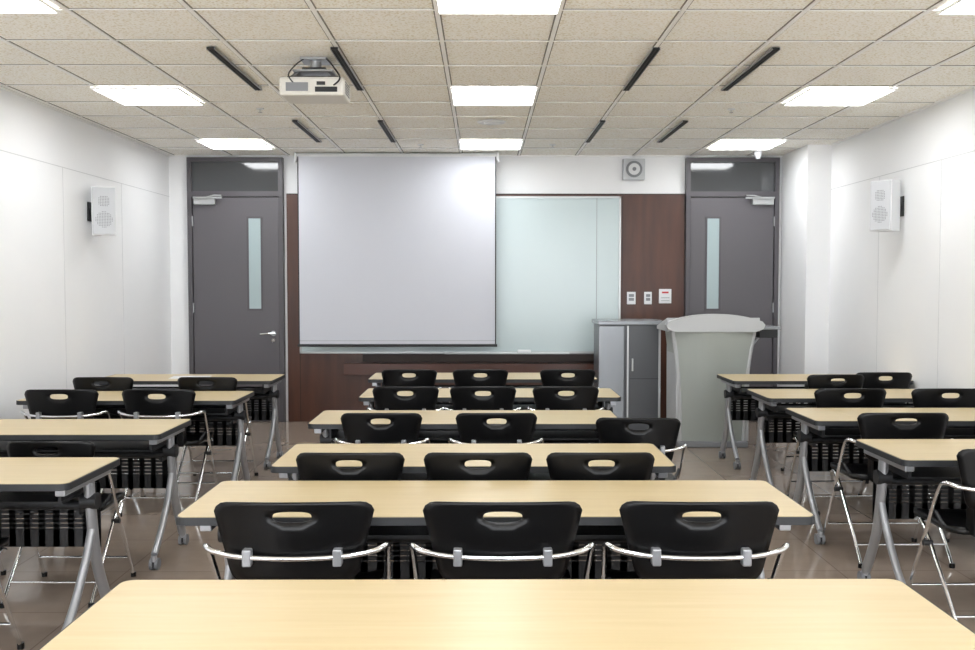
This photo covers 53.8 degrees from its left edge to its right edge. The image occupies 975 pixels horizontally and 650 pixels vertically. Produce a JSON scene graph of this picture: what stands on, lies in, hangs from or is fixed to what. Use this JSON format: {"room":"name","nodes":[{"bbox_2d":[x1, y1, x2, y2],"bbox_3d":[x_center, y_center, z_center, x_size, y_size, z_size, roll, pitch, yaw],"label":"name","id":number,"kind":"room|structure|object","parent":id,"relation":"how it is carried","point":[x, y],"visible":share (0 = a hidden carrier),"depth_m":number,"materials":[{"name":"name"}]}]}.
{"room":"lecture hall","nodes":[
{"label":"lecture hall","id":0,"kind":"room"},
{"bbox_2d":[0,88,171,418],"bbox_3d":[-3.399,-0.117,4.103,0.202,2.790,11.960,0,3,0],"label":"wall","id":1,"kind":"structure","parent":0,"point":[74,302],"depth_m":7.67,"materials":[{"name":"paint"}]},
{"bbox_2d":[87,186,116,235],"bbox_3d":[-3.209,-0.942,7.981,0.218,0.400,0.214,-1,3,-24],"label":"wall speaker","id":2,"kind":"object","parent":1,"relation":"attached to","point":[101,211],"visible":1,"depth_m":7.89,"materials":[{"name":"white plastic"}]},
{"bbox_2d":[169,156,781,421],"bbox_3d":[-0.008,-0.382,10.178,7.040,2.790,0.231,0,3,0],"label":"wall","id":3,"kind":"structure","parent":0,"point":[652,225],"depth_m":10.05,"materials":[{"name":"brown wood"}]},
{"bbox_2d":[186,157,285,421],"bbox_3d":[-2.622,-0.360,10.002,0.990,2.760,0.157,0,3,0],"label":"door","id":4,"kind":"structure","parent":3,"relation":"in","point":[235,205],"depth_m":10.01,"materials":[{"name":"grey paint"}]},
{"bbox_2d":[300,196,620,353],"bbox_3d":[-0.287,-0.517,10.000,3.360,1.645,0.100,0,3,0],"label":"whiteboard","id":5,"kind":"object","parent":3,"relation":"attached to","point":[558,258],"visible":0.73,"depth_m":10.04,"materials":[{"name":"grey glass"}]},
{"bbox_2d":[344,353,593,374],"bbox_3d":[-0.122,0.410,10.032,2.750,0.220,0.130,0,3,0],"label":"ledge","id":6,"kind":"object","parent":3,"relation":"attached to","point":[349,368],"visible":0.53,"depth_m":9.99,"materials":[{"name":"brown wood"}]},
{"bbox_2d":[627,292,635,303],"bbox_3d":[1.508,-0.282,10.065,0.090,0.130,0.017,0,3,0],"label":"light switch","id":7,"kind":"object","parent":3,"relation":"attached to","point":[631,296],"visible":1,"depth_m":10.06,"materials":[{"name":"white plastic"}]},
{"bbox_2d":[622,159,644,179],"bbox_3d":[1.523,-1.621,9.997,0.230,0.220,0.097,0,3,0],"label":"speaker","id":8,"kind":"object","parent":3,"relation":"attached to","point":[632,169],"visible":1,"depth_m":9.97},
{"bbox_2d":[644,292,651,303],"bbox_3d":[1.683,-0.282,10.066,0.080,0.130,0.017,0,3,0],"label":"light switch","id":9,"kind":"object","parent":3,"relation":"attached to","point":[647,295],"visible":1,"depth_m":10.06,"materials":[{"name":"white plastic"}]},
{"bbox_2d":[659,289,670,302],"bbox_3d":[1.863,-0.302,10.068,0.130,0.150,0.014,0,3,0],"label":"notice","id":10,"kind":"object","parent":3,"relation":"attached to","point":[664,294],"depth_m":10.06,"materials":[{"name":"white paper"}]},
{"bbox_2d":[684,157,779,420],"bbox_3d":[2.553,-0.361,10.027,0.970,2.760,0.157,0,3,0],"label":"door","id":11,"kind":"structure","parent":3,"relation":"in","point":[731,244],"depth_m":10.02,"materials":[{"name":"grey paint"}]},
{"bbox_2d":[0,0,974,154],"bbox_3d":[0.021,-1.561,4.056,7.040,0.100,12.360,0,3,0],"label":"ceiling","id":12,"kind":"structure","parent":0,"point":[120,24],"depth_m":5.75,"materials":[{"name":"tile"}]},
{"bbox_2d":[0,0,60,13],"bbox_3d":[-2.381,-1.512,4.387,0.600,0.012,0.600,0,3,0],"label":"ceiling light panel","id":13,"kind":"object","parent":12,"relation":"in","point":[6,6],"depth_m":4.61,"materials":[{"name":"white plastic"}]},
{"bbox_2d":[90,87,204,105],"bbox_3d":[-2.392,-1.617,6.805,0.600,0.012,0.600,0,3,0],"label":"ceiling light panel","id":14,"kind":"object","parent":12,"relation":"in","point":[163,96],"depth_m":6.79,"materials":[{"name":"white plastic"}]},
{"bbox_2d":[206,47,261,90],"bbox_3d":[-1.558,-1.580,5.970,0.048,0.014,1.160,0,3,0],"label":"ceiling vent","id":15,"kind":"object","parent":12,"relation":"in","point":[214,51],"visible":1,"depth_m":5.85,"materials":[{"name":"black metal"}]},
{"bbox_2d":[195,139,273,149],"bbox_3d":[-2.403,-1.720,9.162,0.600,0.012,0.600,0,3,0],"label":"ceiling light panel","id":16,"kind":"object","parent":12,"relation":"in","point":[215,144],"depth_m":9.16,"materials":[{"name":"white plastic"}]},
{"bbox_2d":[292,120,321,142],"bbox_3d":[-1.570,-1.685,8.387,0.048,0.014,1.160,0,3,0],"label":"ceiling vent","id":17,"kind":"object","parent":12,"relation":"in","point":[300,125],"visible":1,"depth_m":8.30,"materials":[{"name":"black metal"}]},
{"bbox_2d":[279,57,349,103],"bbox_3d":[-1.026,-1.465,5.730,0.382,0.237,0.344,0,3,0],"label":"ceiling projector","id":18,"kind":"object","parent":12,"relation":"hanging from","point":[314,84],"depth_m":5.61,"materials":[{"name":"white plastic"}]},
{"bbox_2d":[330,47,363,90],"bbox_3d":[-0.863,-1.580,5.973,0.048,0.014,1.160,0,3,0],"label":"ceiling vent","id":19,"kind":"object","parent":12,"relation":"in","point":[336,51],"visible":1,"depth_m":5.87,"materials":[{"name":"black metal"}]},
{"bbox_2d":[377,120,395,142],"bbox_3d":[-0.875,-1.686,8.390,0.048,0.014,1.160,0,3,0],"label":"ceiling vent","id":20,"kind":"object","parent":12,"relation":"in","point":[381,123],"visible":1,"depth_m":8.27,"materials":[{"name":"black metal"}]},
{"bbox_2d":[294,152,498,346],"bbox_3d":[-0.921,-0.768,9.827,2.080,1.979,0.110,0,3,0],"label":"projection screen","id":21,"kind":"object","parent":12,"relation":"hanging from","point":[395,249],"visible":1,"depth_m":9.78,"materials":[{"name":"white fabric"}]},
{"bbox_2d":[0,0,974,156],"bbox_3d":[0.021,-1.506,4.058,6.640,0.010,11.960,0,3,0],"label":"grid","id":22,"kind":"object","parent":12,"relation":"attached to","point":[438,18],"visible":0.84,"depth_m":5.96,"materials":[{"name":"white metal"}]},
{"bbox_2d":[477,119,505,124],"bbox_3d":[0.033,-1.659,7.885,0.240,0.022,0.240,0,3,0],"label":"smoke detector","id":23,"kind":"object","parent":12,"relation":"attached to","point":[486,121],"visible":1,"depth_m":7.83,"materials":[{"name":"white plastic"}]},
{"bbox_2d":[459,140,523,149],"bbox_3d":[0.032,-1.721,9.174,0.600,0.012,0.600,0,3,0],"label":"ceiling light panel","id":24,"kind":"object","parent":12,"relation":"in","point":[464,144],"depth_m":9.16,"materials":[{"name":"white plastic"}]},
{"bbox_2d":[450,88,537,105],"bbox_3d":[0.043,-1.618,6.816,0.600,0.012,0.600,0,3,0],"label":"ceiling light panel","id":25,"kind":"object","parent":12,"relation":"in","point":[459,96],"depth_m":6.80,"materials":[{"name":"white plastic"}]},
{"bbox_2d":[435,0,563,14],"bbox_3d":[0.054,-1.512,4.399,0.600,0.012,0.600,0,3,0],"label":"ceiling light panel","id":26,"kind":"object","parent":12,"relation":"in","point":[457,7],"depth_m":4.61,"materials":[{"name":"white plastic"}]},
{"bbox_2d":[585,120,605,142],"bbox_3d":[0.935,-1.686,8.399,0.048,0.014,1.160,0,3,0],"label":"ceiling vent","id":27,"kind":"object","parent":12,"relation":"in","point":[600,123],"visible":1,"depth_m":8.32,"materials":[{"name":"black metal"}]},
{"bbox_2d":[622,47,659,90],"bbox_3d":[0.947,-1.580,5.981,0.048,0.014,1.160,0,3,0],"label":"ceiling vent","id":28,"kind":"object","parent":12,"relation":"in","point":[653,52],"visible":1,"depth_m":5.87,"materials":[{"name":"black metal"}]},
{"bbox_2d":[657,120,687,142],"bbox_3d":[1.610,-1.686,8.402,0.048,0.014,1.160,0,3,0],"label":"ceiling vent","id":29,"kind":"object","parent":12,"relation":"in","point":[682,123],"visible":1,"depth_m":8.32,"materials":[{"name":"black metal"}]},
{"bbox_2d":[708,140,787,149],"bbox_3d":[2.477,-1.721,9.185,0.600,0.012,0.600,0,3,0],"label":"ceiling light panel","id":30,"kind":"object","parent":12,"relation":"in","point":[724,144],"depth_m":9.16,"materials":[{"name":"white plastic"}]},
{"bbox_2d":[721,48,779,90],"bbox_3d":[1.622,-1.581,5.984,0.048,0.014,1.160,0,3,0],"label":"ceiling vent","id":31,"kind":"object","parent":12,"relation":"in","point":[772,51],"visible":1,"depth_m":5.88,"materials":[{"name":"black metal"}]},
{"bbox_2d":[754,150,761,158],"bbox_3d":[2.705,-1.702,9.598,0.080,0.080,0.080,0,3,0],"label":"ceiling sensor","id":32,"kind":"object","parent":12,"relation":"attached to","point":[757,153],"depth_m":9.57,"materials":[{"name":"white plastic"}]},
{"bbox_2d":[782,88,897,105],"bbox_3d":[2.488,-1.618,6.828,0.600,0.012,0.600,0,3,0],"label":"ceiling light panel","id":33,"kind":"object","parent":12,"relation":"in","point":[811,96],"depth_m":6.80,"materials":[{"name":"white plastic"}]},
{"bbox_2d":[936,0,974,14],"bbox_3d":[2.499,-1.513,4.410,0.600,0.012,0.600,0,3,0],"label":"ceiling light panel","id":34,"kind":"object","parent":12,"relation":"in","point":[958,7],"depth_m":4.62,"materials":[{"name":"white plastic"}]},
{"bbox_2d":[0,421,974,649],"bbox_3d":[0.021,1.326,4.182,7.040,0.100,12.360,0,3,0],"label":"floor","id":35,"kind":"structure","parent":0,"point":[39,611],"depth_m":5.29,"materials":[{"name":"tile"}]},
{"bbox_2d":[0,559,5,574],"bbox_3d":[-2.641,0.886,4.558,0.483,0.746,0.493,0,3,0],"label":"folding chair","id":36,"kind":"object","parent":35,"relation":"on","point":[2,570],"visible":1,"depth_m":4.79,"materials":[{"name":"black plastic"}]},
{"bbox_2d":[0,537,24,649],"bbox_3d":[-2.097,0.905,3.571,0.514,0.794,0.524,0,3,0],"label":"folding chair","id":37,"kind":"object","parent":35,"relation":"on","point":[4,541],"visible":1,"depth_m":3.75,"materials":[{"name":"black metal"}]},
{"bbox_2d":[0,457,119,629],"bbox_3d":[-2.298,0.937,3.914,1.420,0.700,0.560,0,3,0],"label":"folding table","id":38,"kind":"object","parent":35,"relation":"on","point":[41,488],"visible":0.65,"depth_m":3.96,"materials":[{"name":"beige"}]},
{"bbox_2d":[0,441,135,608],"bbox_3d":[-1.981,0.887,4.531,0.483,0.746,0.493,0,3,0],"label":"folding chair","id":39,"kind":"object","parent":35,"relation":"on","point":[14,448],"visible":0.4,"depth_m":4.37,"materials":[{"name":"black plastic"}]},
{"bbox_2d":[20,389,130,496],"bbox_3d":[-2.679,0.789,6.226,0.555,0.794,0.524,0,3,0],"label":"folding chair","id":40,"kind":"object","parent":35,"relation":"on","point":[80,403],"visible":0.56,"depth_m":6.01,"materials":[{"name":"black plastic"}]},
{"bbox_2d":[0,419,190,569],"bbox_3d":[-2.354,0.886,5.093,1.420,0.700,0.560,0,3,0],"label":"folding table","id":41,"kind":"object","parent":35,"relation":"on","point":[153,441],"visible":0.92,"depth_m":5.12,"materials":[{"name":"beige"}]},
{"bbox_2d":[73,377,158,489],"bbox_3d":[-2.736,0.755,7.015,0.514,0.794,0.524,0,3,-1],"label":"folding chair","id":42,"kind":"object","parent":35,"relation":"on","point":[115,383],"visible":0.21,"depth_m":6.79,"materials":[{"name":"black plastic"}]},
{"bbox_2d":[16,391,253,480],"bbox_3d":[-2.340,0.825,6.481,1.420,0.700,0.560,0,3,0],"label":"folding table","id":43,"kind":"object","parent":35,"relation":"on","point":[233,412],"visible":0.38,"depth_m":6.52,"materials":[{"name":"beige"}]},
{"bbox_2d":[117,389,217,516],"bbox_3d":[-2.069,0.789,6.229,0.555,0.794,0.524,0,3,0],"label":"folding chair","id":44,"kind":"object","parent":35,"relation":"on","point":[178,403],"visible":0.74,"depth_m":6.02,"materials":[{"name":"black plastic"}]},
{"bbox_2d":[94,374,284,468],"bbox_3d":[-2.386,0.771,7.730,1.420,0.700,0.560,0,3,0],"label":"folding table","id":45,"kind":"object","parent":35,"relation":"on","point":[267,395],"visible":0.44,"depth_m":7.78,"materials":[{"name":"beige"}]},
{"bbox_2d":[169,376,210,378],"bbox_3d":[-2.386,0.419,7.715,0.300,0.003,0.200,0,3,-6],"label":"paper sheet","id":46,"kind":"object","parent":45,"relation":"on","point":[173,377],"visible":0.64,"depth_m":7.76,"materials":[{"name":"white paper"}]},
{"bbox_2d":[177,377,257,481],"bbox_3d":[-1.989,0.755,7.018,0.514,0.794,0.524,0,3,1],"label":"folding chair","id":47,"kind":"object","parent":35,"relation":"on","point":[191,383],"visible":0.43,"depth_m":6.82,"materials":[{"name":"black plastic"}]},
{"bbox_2d":[203,501,390,579],"bbox_3d":[-0.597,0.924,3.139,0.586,0.794,0.524,0,3,-1],"label":"folding chair","id":48,"kind":"object","parent":35,"relation":"on","point":[330,545],"visible":0.7,"depth_m":2.92,"materials":[{"name":"black plastic"}]},
{"bbox_2d":[296,452,408,560],"bbox_3d":[-0.543,0.887,3.988,0.514,0.794,0.524,0,3,0],"label":"folding chair","id":49,"kind":"object","parent":35,"relation":"on","point":[388,466],"visible":0.24,"depth_m":3.77,"materials":[{"name":"black plastic"}]},
{"bbox_2d":[334,413,430,560],"bbox_3d":[-0.554,0.838,5.195,0.509,0.786,0.519,0,3,0],"label":"folding chair","id":50,"kind":"object","parent":35,"relation":"on","point":[403,428],"visible":0.41,"depth_m":4.98,"materials":[{"name":"black plastic"}]},
{"bbox_2d":[367,386,444,409],"bbox_3d":[-0.530,0.782,6.396,0.514,0.794,0.524,0,3,0],"label":"folding chair","id":51,"kind":"object","parent":35,"relation":"on","point":[385,398],"visible":0.3,"depth_m":6.18,"materials":[{"name":"black plastic"}]},
{"bbox_2d":[381,369,441,402],"bbox_3d":[-0.606,0.729,7.614,0.514,0.794,0.524,0,3,0],"label":"folding chair","id":52,"kind":"object","parent":35,"relation":"on","point":[424,377],"visible":0.27,"depth_m":7.39,"materials":[{"name":"black plastic"}]},
{"bbox_2d":[308,410,617,544],"bbox_3d":[-0.118,0.870,5.463,1.710,0.700,0.560,0,3,0],"label":"folding table","id":53,"kind":"object","parent":35,"relation":"on","point":[555,426],"visible":0.1,"depth_m":5.46,"materials":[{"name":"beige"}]},
{"bbox_2d":[270,443,675,480],"bbox_3d":[-0.060,0.922,4.269,1.690,0.700,0.570,0,3,0],"label":"folding table","id":54,"kind":"object","parent":35,"relation":"on","point":[414,469],"visible":0.09,"depth_m":4.32,"materials":[{"name":"beige"}]},
{"bbox_2d":[421,452,531,560],"bbox_3d":[-0.038,0.887,3.990,0.514,0.794,0.524,0,3,0],"label":"folding chair","id":55,"kind":"object","parent":35,"relation":"on","point":[440,466],"visible":0.23,"depth_m":3.77,"materials":[{"name":"black plastic"}]},
{"bbox_2d":[448,369,507,402],"bbox_3d":[-0.056,0.729,7.617,0.514,0.794,0.524,0,3,0],"label":"folding chair","id":56,"kind":"object","parent":35,"relation":"on","point":[463,377],"visible":0.25,"depth_m":7.40,"materials":[{"name":"black plastic"}]},
{"bbox_2d":[444,386,521,409],"bbox_3d":[-0.030,0.782,6.398,0.514,0.794,0.524,0,3,0],"label":"folding chair","id":57,"kind":"object","parent":35,"relation":"on","point":[464,397],"visible":0.37,"depth_m":6.18,"materials":[{"name":"black plastic"}]},
{"bbox_2d":[368,373,597,402],"bbox_3d":[-0.037,0.765,7.861,1.820,0.700,0.560,0,3,0],"label":"folding table","id":58,"kind":"object","parent":35,"relation":"on","point":[376,379],"visible":0.1,"depth_m":7.79,"materials":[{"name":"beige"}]},
{"bbox_2d":[359,388,620,411],"bbox_3d":[0.015,0.817,6.662,1.750,0.700,0.560,0,3,0],"label":"folding table","id":59,"kind":"object","parent":35,"relation":"on","point":[607,397],"visible":0.23,"depth_m":6.59,"materials":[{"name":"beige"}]},
{"bbox_2d":[176,480,814,579],"bbox_3d":[0.026,0.959,3.415,2.090,0.700,0.580,0,3,0],"label":"folding table","id":60,"kind":"object","parent":35,"relation":"on","point":[398,519],"visible":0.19,"depth_m":3.42,"materials":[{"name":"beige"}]},
{"bbox_2d":[448,413,543,443],"bbox_3d":[0.042,0.838,5.198,0.509,0.786,0.519,0,3,-1],"label":"folding chair","id":61,"kind":"object","parent":35,"relation":"on","point":[473,428],"visible":0.31,"depth_m":4.98,"materials":[{"name":"black plastic"}]},
{"bbox_2d":[409,501,595,579],"bbox_3d":[0.045,0.924,3.142,0.586,0.794,0.524,0,3,0],"label":"folding chair","id":62,"kind":"object","parent":35,"relation":"on","point":[465,545],"visible":0.65,"depth_m":2.93,"materials":[{"name":"black plastic"}]},
{"bbox_2d":[38,579,974,649],"bbox_3d":[0.063,1.013,2.177,1.990,0.700,0.600,0,3,0],"label":"folding table","id":63,"kind":"object","parent":35,"relation":"on","point":[431,614],"visible":1,"depth_m":2.19,"materials":[{"name":"beige"}]},
{"bbox_2d":[526,386,603,409],"bbox_3d":[0.505,0.782,6.401,0.514,0.794,0.524,0,3,0],"label":"folding chair","id":64,"kind":"object","parent":35,"relation":"on","point":[545,397],"visible":0.35,"depth_m":6.18,"materials":[{"name":"black plastic"}]},
{"bbox_2d":[534,369,599,402],"bbox_3d":[0.619,0.728,7.620,0.514,0.794,0.524,0,3,0],"label":"folding chair","id":65,"kind":"object","parent":35,"relation":"on","point":[549,377],"visible":0.31,"depth_m":7.40,"materials":[{"name":"black plastic"}]},
{"bbox_2d":[546,452,654,479],"bbox_3d":[0.447,0.887,3.993,0.514,0.794,0.524,0,3,0],"label":"folding chair","id":66,"kind":"object","parent":35,"relation":"on","point":[561,465],"visible":0.3,"depth_m":3.77,"materials":[{"name":"black plastic"}]},
{"bbox_2d":[592,319,662,429],"bbox_3d":[1.366,0.497,9.387,0.640,1.099,0.540,0,3,0],"label":"base cabinet","id":67,"kind":"object","parent":35,"relation":"on","point":[627,352],"visible":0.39,"depth_m":9.14,"materials":[{"name":"grey metal"}]},
{"bbox_2d":[584,417,686,560],"bbox_3d":[0.767,0.846,5.021,0.509,0.786,0.519,0,3,3],"label":"folding chair","id":68,"kind":"object","parent":35,"relation":"on","point":[661,432],"visible":0.34,"depth_m":4.81,"materials":[{"name":"black plastic"}]},
{"bbox_2d":[601,501,789,578],"bbox_3d":[0.653,0.924,3.144,0.586,0.794,0.524,0,3,1],"label":"folding chair","id":69,"kind":"object","parent":35,"relation":"on","point":[662,544],"visible":0.72,"depth_m":2.93,"materials":[{"name":"black plastic"}]},
{"bbox_2d":[657,314,780,447],"bbox_3d":[2.082,0.484,8.724,1.035,1.185,0.590,0,3,0],"label":"lectern","id":70,"kind":"object","parent":35,"relation":"on","point":[700,347],"visible":0.85,"depth_m":8.49,"materials":[{"name":"grey plastic"}]},
{"bbox_2d":[717,374,913,468],"bbox_3d":[2.609,0.770,7.733,1.410,0.700,0.560,0,3,0],"label":"folding table","id":71,"kind":"object","parent":35,"relation":"on","point":[735,394],"visible":0.41,"depth_m":7.78,"materials":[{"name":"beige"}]},
{"bbox_2d":[780,374,868,483],"bbox_3d":[2.538,0.746,7.209,0.514,0.794,0.524,0,3,-3],"label":"folding chair","id":72,"kind":"object","parent":35,"relation":"on","point":[851,380],"visible":0.27,"depth_m":6.99,"materials":[{"name":"black plastic"}]},
{"bbox_2d":[786,388,885,514],"bbox_3d":[2.295,0.787,6.279,0.555,0.794,0.524,0,3,-2],"label":"folding chair","id":73,"kind":"object","parent":35,"relation":"on","point":[870,397],"visible":0.36,"depth_m":6.07,"materials":[{"name":"black plastic"}]},
{"bbox_2d":[747,389,958,486],"bbox_3d":[2.554,0.819,6.614,1.410,0.700,0.560,0,3,0],"label":"folding table","id":74,"kind":"object","parent":35,"relation":"on","point":[768,412],"visible":0.36,"depth_m":6.65,"materials":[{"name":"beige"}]},
{"bbox_2d":[833,372,911,454],"bbox_3d":[2.966,0.739,7.381,0.514,0.794,0.524,0,3,0],"label":"folding chair","id":75,"kind":"object","parent":35,"relation":"on","point":[900,380],"visible":0.25,"depth_m":7.16,"materials":[{"name":"black plastic"}]},
{"bbox_2d":[786,408,974,543],"bbox_3d":[2.509,0.865,5.575,1.410,0.700,0.560,0,3,0],"label":"folding table","id":76,"kind":"object","parent":35,"relation":"on","point":[820,426],"visible":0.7,"depth_m":5.62,"materials":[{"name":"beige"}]},
{"bbox_2d":[823,413,954,568],"bbox_3d":[2.146,0.836,5.149,0.565,0.794,0.524,0,3,0],"label":"folding chair","id":77,"kind":"object","parent":35,"relation":"on","point":[871,425],"visible":0.61,"depth_m":4.95,"materials":[{"name":"black plastic"}]},
{"bbox_2d":[855,439,974,583],"bbox_3d":[2.485,0.916,4.406,1.410,0.700,0.560,0,3,0],"label":"folding table","id":78,"kind":"object","parent":35,"relation":"on","point":[911,462],"visible":0.73,"depth_m":4.45,"materials":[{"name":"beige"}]},
{"bbox_2d":[905,388,974,497],"bbox_3d":[2.921,0.787,6.282,0.555,0.794,0.524,0,3,0],"label":"folding chair","id":79,"kind":"object","parent":35,"relation":"on","point":[926,397],"visible":0.22,"depth_m":6.06,"materials":[{"name":"black plastic"}]},
{"bbox_2d":[907,449,974,620],"bbox_3d":[2.111,0.883,4.070,0.514,0.794,0.524,0,3,0],"label":"folding chair","id":80,"kind":"object","parent":35,"relation":"on","point":[958,521],"visible":0.85,"depth_m":3.99,"materials":[{"name":"black plastic"}]},
{"bbox_2d":[945,497,959,541],"bbox_3d":[2.826,0.836,5.153,0.514,0.794,0.524,0,3,0],"label":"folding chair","id":81,"kind":"object","parent":35,"relation":"on","point":[947,537],"visible":0.14,"depth_m":5.39,"materials":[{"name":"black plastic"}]},
{"bbox_2d":[779,145,831,428],"bbox_3d":[3.199,-0.362,9.709,0.230,2.790,0.800,0,3,0],"label":"wall pillar","id":82,"kind":"structure","parent":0,"point":[806,170],"depth_m":9.34,"materials":[{"name":"paint"}]},
{"bbox_2d":[828,89,974,403],"bbox_3d":[3.440,-0.118,4.135,0.202,2.790,11.960,0,3,0],"label":"wall","id":83,"kind":"structure","parent":0,"point":[903,300],"depth_m":7.51,"materials":[{"name":"paint"}]},
{"bbox_2d":[870,179,903,231],"bbox_3d":[3.214,-0.948,7.669,0.269,0.400,0.190,-2,3,-34],"label":"wall speaker","id":84,"kind":"object","parent":83,"relation":"attached to","point":[886,203],"visible":1,"depth_m":7.59,"materials":[{"name":"white plastic"}]}
]}

